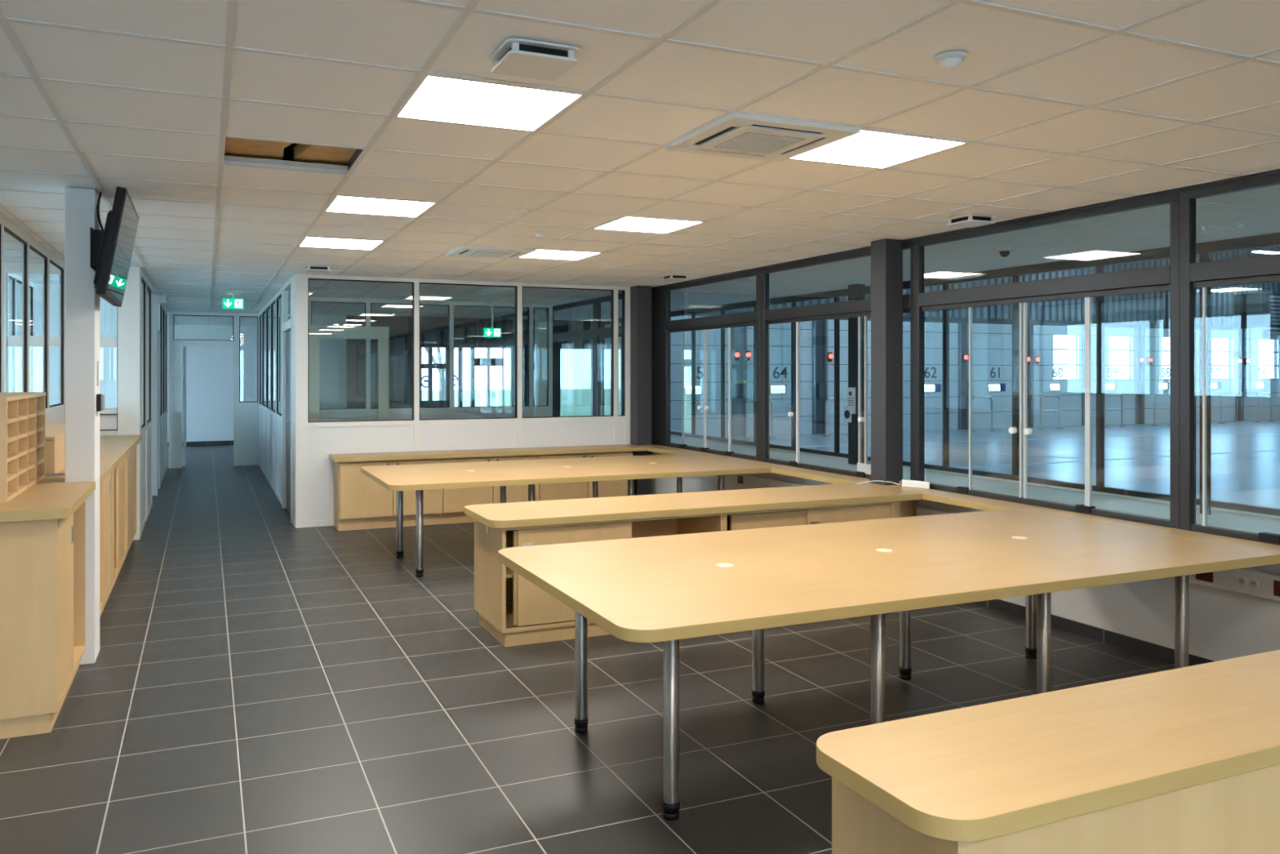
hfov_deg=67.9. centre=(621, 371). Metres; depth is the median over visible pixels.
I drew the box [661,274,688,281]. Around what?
ceiling vent
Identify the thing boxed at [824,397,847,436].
guard rail
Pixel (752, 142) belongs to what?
grille
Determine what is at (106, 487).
base cabinet
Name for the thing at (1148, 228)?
ceiling
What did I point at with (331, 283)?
ceiling light
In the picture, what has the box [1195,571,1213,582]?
socket
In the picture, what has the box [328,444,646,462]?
countertop
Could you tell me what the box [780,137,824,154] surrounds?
outlet
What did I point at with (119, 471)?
base cabinet
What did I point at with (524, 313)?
window
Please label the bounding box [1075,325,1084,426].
pier
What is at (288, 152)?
ceiling
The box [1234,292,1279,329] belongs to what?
canopy
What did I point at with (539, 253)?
ceiling light
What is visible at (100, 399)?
card reader
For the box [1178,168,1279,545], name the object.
window
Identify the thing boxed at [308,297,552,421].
window
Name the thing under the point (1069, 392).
door
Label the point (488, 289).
ceiling light
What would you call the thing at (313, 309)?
ceiling light
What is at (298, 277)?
post
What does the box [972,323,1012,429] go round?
door
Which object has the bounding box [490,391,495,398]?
notice sheet
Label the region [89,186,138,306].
television
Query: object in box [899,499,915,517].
end panel
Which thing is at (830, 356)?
lamp
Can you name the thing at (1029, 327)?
pier
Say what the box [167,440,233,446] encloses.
baseboard
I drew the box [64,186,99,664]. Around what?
column
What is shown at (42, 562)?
base cabinet
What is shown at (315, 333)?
door
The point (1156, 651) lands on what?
baseboard
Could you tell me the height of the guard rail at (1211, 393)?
0.948 m
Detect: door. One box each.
[157,329,160,493]
[168,311,258,468]
[281,276,292,523]
[308,325,389,421]
[670,315,728,437]
[746,320,812,436]
[827,320,871,433]
[902,321,958,431]
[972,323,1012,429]
[1033,324,1081,427]
[1092,326,1135,425]
[1145,328,1169,423]
[1195,329,1235,422]
[1244,330,1279,420]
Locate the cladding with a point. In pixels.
(1239, 251)
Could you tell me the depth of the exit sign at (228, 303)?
12.11 m
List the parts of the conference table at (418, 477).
leg, leg, leg, leg, leg, leg, leg, leg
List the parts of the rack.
panel, panel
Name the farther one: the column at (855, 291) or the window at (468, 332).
the window at (468, 332)
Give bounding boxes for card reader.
[96,394,105,411]
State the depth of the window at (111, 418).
9.00 m
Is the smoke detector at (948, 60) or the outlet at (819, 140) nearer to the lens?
the smoke detector at (948, 60)
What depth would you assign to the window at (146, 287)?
10.19 m
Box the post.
[294,273,302,528]
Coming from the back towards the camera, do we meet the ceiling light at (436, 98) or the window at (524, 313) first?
the window at (524, 313)
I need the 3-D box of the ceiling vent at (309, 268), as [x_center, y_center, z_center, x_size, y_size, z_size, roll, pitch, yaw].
[-2.906,-0.982,9.098,0.234,0.044,0.234,0,0,-24]
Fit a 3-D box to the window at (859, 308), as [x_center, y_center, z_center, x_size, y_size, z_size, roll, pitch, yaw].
[1.778,-0.073,8.120,0.072,1.862,2.167,0,0,-24]
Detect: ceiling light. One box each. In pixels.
[298,236,384,249]
[311,308,329,311]
[324,195,436,217]
[325,281,382,288]
[394,74,585,132]
[403,311,442,314]
[476,287,533,292]
[520,248,600,260]
[593,216,703,233]
[788,128,968,168]
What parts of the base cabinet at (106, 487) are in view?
sliding door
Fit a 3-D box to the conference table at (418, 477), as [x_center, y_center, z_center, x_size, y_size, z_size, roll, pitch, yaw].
[-0.521,1.226,8.537,3.347,0.748,1.600,0,0,-24]
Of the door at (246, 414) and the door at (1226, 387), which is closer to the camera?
the door at (246, 414)
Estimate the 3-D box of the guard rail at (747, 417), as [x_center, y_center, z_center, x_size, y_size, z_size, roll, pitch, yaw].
[3.319,1.126,22.847,0.860,0.948,0.140,0,0,-24]
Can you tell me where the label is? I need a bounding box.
[97,360,98,386]
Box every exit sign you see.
[222,293,244,309]
[484,302,501,337]
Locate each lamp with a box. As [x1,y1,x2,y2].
[733,350,739,359]
[745,351,751,360]
[827,352,833,361]
[961,353,968,362]
[1026,355,1030,364]
[1033,355,1039,364]
[1137,356,1143,364]
[1146,356,1152,364]
[1237,357,1241,364]
[1244,357,1249,364]
[1251,248,1279,253]
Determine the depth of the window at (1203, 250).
9.29 m
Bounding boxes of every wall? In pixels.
[99,296,117,407]
[152,293,157,495]
[167,324,258,442]
[292,274,294,526]
[302,274,629,527]
[311,314,346,408]
[651,444,1279,661]
[670,434,1279,519]
[684,245,1279,331]
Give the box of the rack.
[0,391,45,502]
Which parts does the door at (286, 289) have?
transom pane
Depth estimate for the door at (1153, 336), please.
29.40 m
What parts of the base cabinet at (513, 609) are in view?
sliding door, recessed handle, sliding door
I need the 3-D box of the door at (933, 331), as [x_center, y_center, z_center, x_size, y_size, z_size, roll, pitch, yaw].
[8.390,0.129,25.852,1.940,2.943,0.060,0,0,-24]
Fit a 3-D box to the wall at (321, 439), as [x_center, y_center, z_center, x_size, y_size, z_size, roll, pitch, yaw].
[-1.608,0.298,10.540,3.680,2.604,0.080,0,0,-24]
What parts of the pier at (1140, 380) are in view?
guide rail, guide rail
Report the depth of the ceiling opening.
4.64 m
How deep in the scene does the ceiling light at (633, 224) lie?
6.48 m
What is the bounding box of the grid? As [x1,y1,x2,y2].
[0,0,1279,326]
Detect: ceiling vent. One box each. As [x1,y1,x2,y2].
[304,265,331,272]
[489,37,578,80]
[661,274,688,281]
[946,213,995,227]
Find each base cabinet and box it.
[0,500,85,738]
[99,469,114,617]
[109,458,124,594]
[120,446,136,568]
[333,457,442,530]
[441,454,538,524]
[474,512,724,647]
[537,451,632,501]
[724,501,894,530]
[831,763,1279,853]
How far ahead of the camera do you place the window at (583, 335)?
13.57 m
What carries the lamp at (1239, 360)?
attached to the pier at (1239, 335)
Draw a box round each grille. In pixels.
[469,251,511,257]
[714,132,805,154]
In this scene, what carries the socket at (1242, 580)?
attached to the cable trunking
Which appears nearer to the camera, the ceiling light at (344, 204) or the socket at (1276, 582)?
the socket at (1276, 582)
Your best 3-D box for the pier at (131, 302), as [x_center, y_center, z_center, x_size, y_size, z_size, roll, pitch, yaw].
[-4.712,0.298,9.154,0.145,2.604,0.250,0,0,-24]
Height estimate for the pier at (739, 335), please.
2.950 m
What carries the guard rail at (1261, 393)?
on the floor at (257, 682)
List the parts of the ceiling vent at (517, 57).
frame, plate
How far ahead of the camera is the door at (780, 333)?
23.95 m
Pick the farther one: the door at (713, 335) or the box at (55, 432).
the door at (713, 335)
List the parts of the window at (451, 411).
panel, panel, panel, panel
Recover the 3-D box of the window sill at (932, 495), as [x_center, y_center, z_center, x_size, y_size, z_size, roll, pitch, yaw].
[2.606,0.852,5.811,0.442,0.093,11.558,0,0,-24]
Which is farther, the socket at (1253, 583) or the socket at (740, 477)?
the socket at (740, 477)
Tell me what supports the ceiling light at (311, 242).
attached to the ceiling at (389, 33)
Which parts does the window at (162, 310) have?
pane, panel, pane, panel, panel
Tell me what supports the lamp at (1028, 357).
attached to the pier at (1029, 327)
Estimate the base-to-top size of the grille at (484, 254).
0.006 m
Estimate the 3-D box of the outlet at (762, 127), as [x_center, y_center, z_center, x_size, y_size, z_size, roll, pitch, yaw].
[0.676,-1.000,3.864,0.340,0.028,0.035,0,0,-24]
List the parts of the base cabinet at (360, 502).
door, door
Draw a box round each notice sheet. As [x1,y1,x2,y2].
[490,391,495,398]
[843,387,855,422]
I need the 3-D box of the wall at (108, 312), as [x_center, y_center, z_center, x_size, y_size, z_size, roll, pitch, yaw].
[-7.381,0.298,10.480,3.880,2.604,0.080,0,0,-24]
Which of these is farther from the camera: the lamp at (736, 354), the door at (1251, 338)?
the door at (1251, 338)
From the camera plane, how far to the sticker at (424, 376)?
17.45 m
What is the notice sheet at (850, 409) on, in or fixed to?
attached to the column at (855, 291)
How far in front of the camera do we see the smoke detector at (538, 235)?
6.87 m
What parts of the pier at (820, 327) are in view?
guide rail, guide rail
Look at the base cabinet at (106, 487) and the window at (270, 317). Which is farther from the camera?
the window at (270, 317)
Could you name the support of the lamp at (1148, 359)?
attached to the door at (1153, 336)
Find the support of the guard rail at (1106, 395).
on the floor at (257, 682)
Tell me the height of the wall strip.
2.604 m
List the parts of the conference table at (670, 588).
leg, leg, leg, leg, leg, leg, leg, leg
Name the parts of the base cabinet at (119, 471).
sliding door, sliding door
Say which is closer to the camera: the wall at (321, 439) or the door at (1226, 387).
the wall at (321, 439)
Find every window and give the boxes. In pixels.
[0,212,64,422]
[99,303,122,435]
[141,269,152,533]
[157,302,167,484]
[258,288,281,504]
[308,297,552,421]
[346,315,592,416]
[486,313,514,406]
[514,309,534,405]
[552,297,595,416]
[560,323,620,416]
[595,293,622,415]
[600,232,1279,515]
[651,266,759,461]
[759,237,914,479]
[913,187,1179,528]
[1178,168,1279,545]
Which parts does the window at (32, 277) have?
pane, pane, pane, panel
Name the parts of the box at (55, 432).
panel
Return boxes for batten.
[653,452,668,454]
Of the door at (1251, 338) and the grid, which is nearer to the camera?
the grid
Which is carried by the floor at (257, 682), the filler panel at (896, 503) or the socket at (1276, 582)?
the filler panel at (896, 503)
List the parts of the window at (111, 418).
panel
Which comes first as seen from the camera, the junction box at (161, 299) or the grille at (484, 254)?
the grille at (484, 254)
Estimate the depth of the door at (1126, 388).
28.70 m
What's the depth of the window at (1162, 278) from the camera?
5.89 m
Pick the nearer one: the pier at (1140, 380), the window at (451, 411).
the window at (451, 411)
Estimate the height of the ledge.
0.540 m
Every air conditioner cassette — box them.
[445,244,535,259]
[665,111,860,162]
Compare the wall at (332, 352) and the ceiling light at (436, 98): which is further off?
the wall at (332, 352)
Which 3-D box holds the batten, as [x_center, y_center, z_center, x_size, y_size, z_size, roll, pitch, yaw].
[0.606,0.945,10.608,0.020,0.090,1.150,0,0,-24]
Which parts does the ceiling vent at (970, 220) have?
plate, frame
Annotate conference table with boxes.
[360,453,770,577]
[497,508,1279,820]
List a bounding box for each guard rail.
[743,399,776,439]
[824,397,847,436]
[972,395,995,431]
[1036,395,1062,429]
[1104,394,1125,426]
[1152,393,1169,425]
[1210,392,1225,423]
[1253,391,1275,422]
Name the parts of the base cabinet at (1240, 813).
panel, panel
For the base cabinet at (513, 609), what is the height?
0.701 m
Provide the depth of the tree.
39.23 m
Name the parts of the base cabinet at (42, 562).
sliding door, recessed handle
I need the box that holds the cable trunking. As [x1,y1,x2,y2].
[695,473,1279,600]
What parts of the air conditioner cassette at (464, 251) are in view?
panel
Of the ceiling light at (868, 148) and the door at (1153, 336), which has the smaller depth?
the ceiling light at (868, 148)
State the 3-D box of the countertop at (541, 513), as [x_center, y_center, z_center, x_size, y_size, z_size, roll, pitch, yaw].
[0.545,0.876,6.387,3.119,0.043,0.715,0,0,-24]
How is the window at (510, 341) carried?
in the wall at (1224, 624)
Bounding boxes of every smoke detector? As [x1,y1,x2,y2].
[533,232,546,239]
[933,50,967,70]
[1199,224,1209,231]
[1235,222,1245,229]
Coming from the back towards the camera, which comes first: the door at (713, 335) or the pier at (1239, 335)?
the pier at (1239, 335)
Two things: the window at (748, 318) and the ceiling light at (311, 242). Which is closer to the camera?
the ceiling light at (311, 242)
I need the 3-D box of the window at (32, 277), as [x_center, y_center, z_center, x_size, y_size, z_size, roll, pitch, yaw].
[-1.639,0.298,0.702,0.070,2.604,17.612,0,0,-24]
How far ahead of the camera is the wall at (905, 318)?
27.89 m
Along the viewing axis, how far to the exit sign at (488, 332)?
13.69 m
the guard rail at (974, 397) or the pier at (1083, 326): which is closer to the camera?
the guard rail at (974, 397)
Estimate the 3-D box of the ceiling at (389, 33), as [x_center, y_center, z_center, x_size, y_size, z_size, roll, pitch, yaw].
[-2.913,-1.016,7.115,9.367,0.016,30.599,0,0,-24]
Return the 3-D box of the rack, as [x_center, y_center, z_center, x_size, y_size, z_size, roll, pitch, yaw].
[-3.201,0.357,4.818,0.337,0.485,1.154,0,0,-24]
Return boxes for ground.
[422,386,1113,406]
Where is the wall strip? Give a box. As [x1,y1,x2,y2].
[629,286,630,444]
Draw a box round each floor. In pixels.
[0,419,1279,853]
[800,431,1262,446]
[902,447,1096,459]
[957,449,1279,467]
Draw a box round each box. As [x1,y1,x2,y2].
[45,422,64,475]
[157,294,166,303]
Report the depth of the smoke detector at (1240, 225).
6.40 m
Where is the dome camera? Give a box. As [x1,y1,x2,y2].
[995,246,1013,257]
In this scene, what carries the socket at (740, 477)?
attached to the cable trunking
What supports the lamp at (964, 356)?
attached to the pier at (963, 328)
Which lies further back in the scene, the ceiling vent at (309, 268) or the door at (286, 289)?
the door at (286, 289)
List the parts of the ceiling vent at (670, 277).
frame, plate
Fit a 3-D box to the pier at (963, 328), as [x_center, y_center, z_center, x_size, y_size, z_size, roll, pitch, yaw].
[9.450,0.125,26.360,0.410,2.950,0.320,0,0,-24]
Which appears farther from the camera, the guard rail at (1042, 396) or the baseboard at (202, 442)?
the guard rail at (1042, 396)
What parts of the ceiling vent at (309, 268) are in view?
plate, frame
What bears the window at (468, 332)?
in the wall at (332, 352)
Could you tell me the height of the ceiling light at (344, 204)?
0.049 m
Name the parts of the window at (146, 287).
pane, panel, pane, panel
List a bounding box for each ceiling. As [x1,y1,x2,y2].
[0,0,1279,325]
[281,142,346,165]
[509,184,1279,320]
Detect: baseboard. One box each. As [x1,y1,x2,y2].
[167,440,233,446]
[973,599,1214,666]
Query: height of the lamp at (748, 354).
0.240 m
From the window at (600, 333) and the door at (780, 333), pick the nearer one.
the window at (600, 333)
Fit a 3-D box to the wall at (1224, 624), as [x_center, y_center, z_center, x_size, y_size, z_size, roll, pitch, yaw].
[2.541,1.229,6.515,0.120,0.742,25.100,0,0,-24]
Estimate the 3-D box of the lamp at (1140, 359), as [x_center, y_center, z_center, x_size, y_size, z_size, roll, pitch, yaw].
[15.845,-0.340,29.021,0.116,0.240,0.129,0,0,-24]
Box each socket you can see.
[737,475,742,484]
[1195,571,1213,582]
[1237,576,1247,586]
[1248,578,1258,588]
[1273,579,1279,596]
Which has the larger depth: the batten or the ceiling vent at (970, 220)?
the batten
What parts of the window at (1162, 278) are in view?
door knob, door knob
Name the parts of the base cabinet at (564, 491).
door, door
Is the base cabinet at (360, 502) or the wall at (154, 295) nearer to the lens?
the base cabinet at (360, 502)
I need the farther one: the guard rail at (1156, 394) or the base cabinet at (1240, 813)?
the guard rail at (1156, 394)
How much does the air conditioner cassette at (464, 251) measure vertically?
0.042 m
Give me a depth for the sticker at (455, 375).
17.67 m
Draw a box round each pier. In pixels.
[122,266,141,539]
[731,326,749,436]
[812,320,827,434]
[957,322,968,430]
[1026,324,1033,427]
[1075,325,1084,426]
[1128,327,1145,424]
[1228,330,1244,421]
[1274,339,1276,377]
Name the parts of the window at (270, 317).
panel, pane, panel, pane, panel, pane, panel, pane, panel, pane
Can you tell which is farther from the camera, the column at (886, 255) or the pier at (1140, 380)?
the pier at (1140, 380)
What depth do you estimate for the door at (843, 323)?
24.66 m
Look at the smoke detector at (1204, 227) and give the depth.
6.48 m
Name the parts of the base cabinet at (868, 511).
sliding door, recessed handle, sliding door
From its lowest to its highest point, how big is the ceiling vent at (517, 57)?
0.044 m
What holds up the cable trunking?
attached to the wall at (1224, 624)
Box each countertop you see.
[0,435,142,522]
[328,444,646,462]
[464,482,922,528]
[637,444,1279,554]
[816,649,1279,841]
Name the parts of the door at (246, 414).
panel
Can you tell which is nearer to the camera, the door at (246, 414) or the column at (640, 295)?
the column at (640, 295)
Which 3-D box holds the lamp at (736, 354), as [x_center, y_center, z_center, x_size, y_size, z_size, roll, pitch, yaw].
[2.827,-0.400,23.297,0.116,0.240,0.079,0,0,-24]
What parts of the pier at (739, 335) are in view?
guide rail, guide rail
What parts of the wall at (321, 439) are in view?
panel, panel, panel, panel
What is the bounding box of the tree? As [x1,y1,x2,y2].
[424,347,454,399]
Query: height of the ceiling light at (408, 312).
0.042 m
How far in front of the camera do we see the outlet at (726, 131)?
3.97 m
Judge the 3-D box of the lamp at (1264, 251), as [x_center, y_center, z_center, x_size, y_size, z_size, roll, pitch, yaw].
[20.027,-4.105,29.067,2.000,0.990,0.240,0,0,-24]
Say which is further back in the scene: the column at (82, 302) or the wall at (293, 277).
the wall at (293, 277)
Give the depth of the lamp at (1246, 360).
30.99 m
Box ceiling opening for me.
[223,137,363,170]
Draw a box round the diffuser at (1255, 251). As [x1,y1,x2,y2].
[1252,250,1279,253]
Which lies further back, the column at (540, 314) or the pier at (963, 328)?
the pier at (963, 328)
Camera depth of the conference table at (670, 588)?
4.15 m
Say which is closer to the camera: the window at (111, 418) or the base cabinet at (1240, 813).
the base cabinet at (1240, 813)
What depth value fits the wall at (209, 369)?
20.63 m
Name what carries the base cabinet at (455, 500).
on the floor at (257, 682)
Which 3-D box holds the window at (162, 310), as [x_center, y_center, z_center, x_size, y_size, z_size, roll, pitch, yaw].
[-6.973,0.298,14.413,0.070,2.604,2.840,0,0,-24]
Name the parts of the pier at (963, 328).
guide rail, guide rail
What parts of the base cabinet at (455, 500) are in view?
door, door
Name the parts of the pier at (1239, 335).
guide rail, guide rail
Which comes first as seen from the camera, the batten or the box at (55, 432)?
the box at (55, 432)
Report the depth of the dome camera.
7.62 m
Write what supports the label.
attached to the column at (82, 302)
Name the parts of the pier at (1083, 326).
guide rail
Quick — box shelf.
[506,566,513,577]
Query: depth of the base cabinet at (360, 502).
9.67 m
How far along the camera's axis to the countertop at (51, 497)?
4.72 m
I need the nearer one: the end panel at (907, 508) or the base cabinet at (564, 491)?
the end panel at (907, 508)
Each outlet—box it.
[693,126,735,144]
[751,124,821,133]
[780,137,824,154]
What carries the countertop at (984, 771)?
on the base cabinet at (1240, 813)
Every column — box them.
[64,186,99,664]
[534,308,546,405]
[630,285,651,495]
[848,284,865,464]
[869,239,902,484]
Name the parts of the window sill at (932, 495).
power strip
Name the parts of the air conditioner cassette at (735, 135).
panel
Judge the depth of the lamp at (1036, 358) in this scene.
27.27 m
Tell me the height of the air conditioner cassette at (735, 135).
0.042 m
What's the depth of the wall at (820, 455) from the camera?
8.75 m
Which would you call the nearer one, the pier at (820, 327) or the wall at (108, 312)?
the wall at (108, 312)
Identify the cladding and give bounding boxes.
[725,245,1279,325]
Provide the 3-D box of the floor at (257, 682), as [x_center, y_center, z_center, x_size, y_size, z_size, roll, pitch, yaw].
[17.641,1.660,11.322,50.600,0.120,38.600,0,0,-24]
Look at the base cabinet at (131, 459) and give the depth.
8.32 m
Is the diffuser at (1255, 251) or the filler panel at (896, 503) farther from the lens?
the diffuser at (1255, 251)
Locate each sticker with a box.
[420,375,432,387]
[445,374,458,386]
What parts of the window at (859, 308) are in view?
door knob, door knob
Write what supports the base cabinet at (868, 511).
on the floor at (257, 682)
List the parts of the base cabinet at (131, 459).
sliding door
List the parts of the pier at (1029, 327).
guide rail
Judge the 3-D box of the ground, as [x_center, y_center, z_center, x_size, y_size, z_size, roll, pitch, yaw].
[-9.831,1.975,59.881,150.000,0.250,72.400,0,0,-24]
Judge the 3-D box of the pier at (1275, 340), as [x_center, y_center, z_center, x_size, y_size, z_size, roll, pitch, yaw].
[22.253,0.125,31.962,0.460,2.950,0.320,0,0,-24]
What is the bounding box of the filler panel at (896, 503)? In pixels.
[894,501,899,517]
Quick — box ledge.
[670,435,1279,533]
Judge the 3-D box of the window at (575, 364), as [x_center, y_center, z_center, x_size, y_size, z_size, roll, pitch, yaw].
[-0.446,0.125,22.073,2.680,2.950,0.200,0,0,-24]

